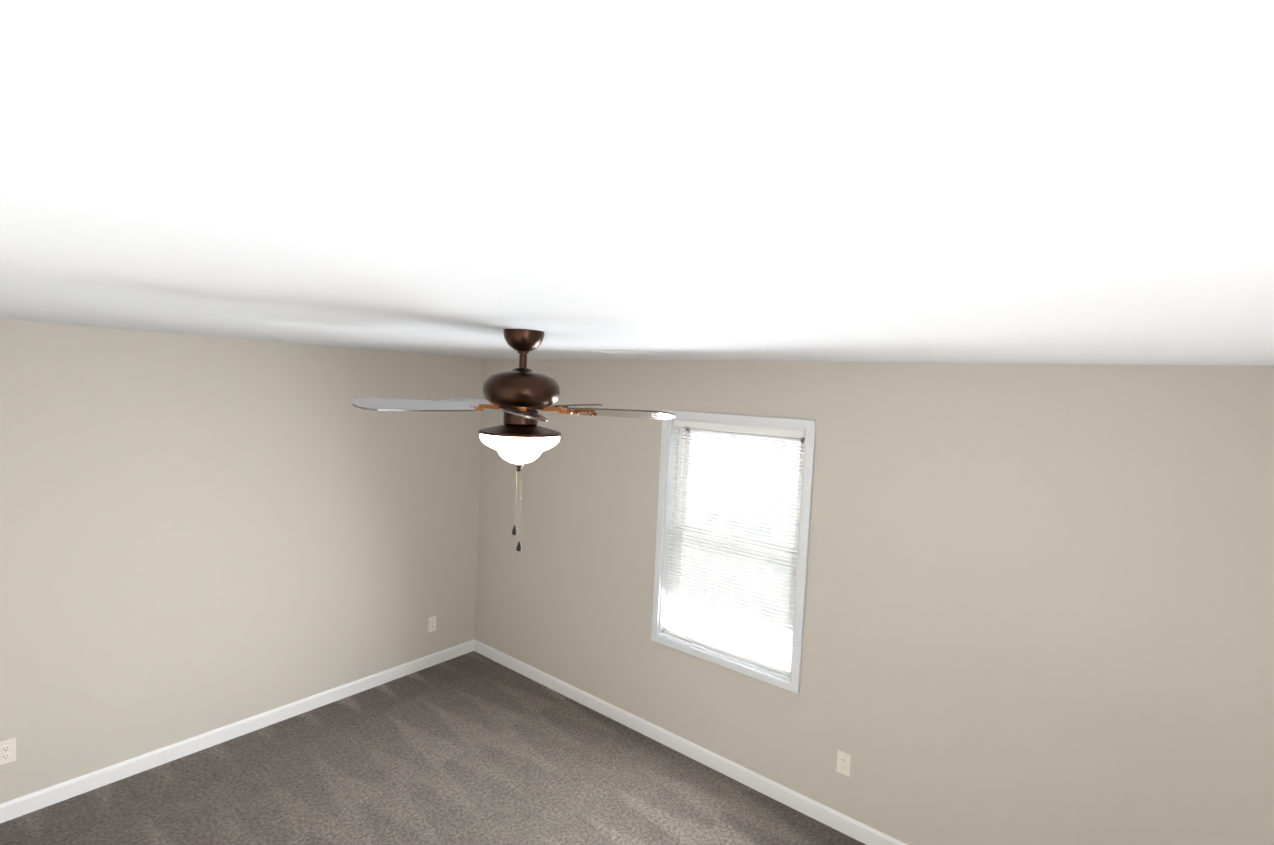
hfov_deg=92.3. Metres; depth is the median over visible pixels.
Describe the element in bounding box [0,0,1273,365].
ceiling
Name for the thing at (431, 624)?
electrical outlet
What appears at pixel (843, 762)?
electrical outlet
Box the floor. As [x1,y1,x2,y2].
[0,651,865,844]
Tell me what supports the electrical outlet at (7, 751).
attached to the wall at (200, 534)
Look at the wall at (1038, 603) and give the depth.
2.81 m
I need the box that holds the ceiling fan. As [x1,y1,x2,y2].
[352,329,674,550]
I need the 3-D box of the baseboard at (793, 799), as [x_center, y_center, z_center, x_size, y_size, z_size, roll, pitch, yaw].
[0.529,2.038,3.620,4.880,0.092,0.013,5,4,39]
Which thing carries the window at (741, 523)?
in the wall at (1038, 603)
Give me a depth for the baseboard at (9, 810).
3.63 m
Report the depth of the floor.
3.39 m
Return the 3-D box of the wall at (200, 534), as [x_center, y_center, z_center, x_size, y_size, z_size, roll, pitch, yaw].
[-2.405,0.712,3.831,0.140,2.440,3.600,5,4,39]
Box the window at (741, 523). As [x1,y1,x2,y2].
[651,410,815,693]
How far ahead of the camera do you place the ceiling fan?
2.12 m
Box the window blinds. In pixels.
[664,420,804,675]
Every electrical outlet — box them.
[0,738,15,764]
[428,616,435,631]
[836,750,850,776]
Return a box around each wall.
[0,319,483,803]
[474,359,1273,844]
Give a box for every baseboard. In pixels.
[0,640,471,823]
[472,639,906,844]

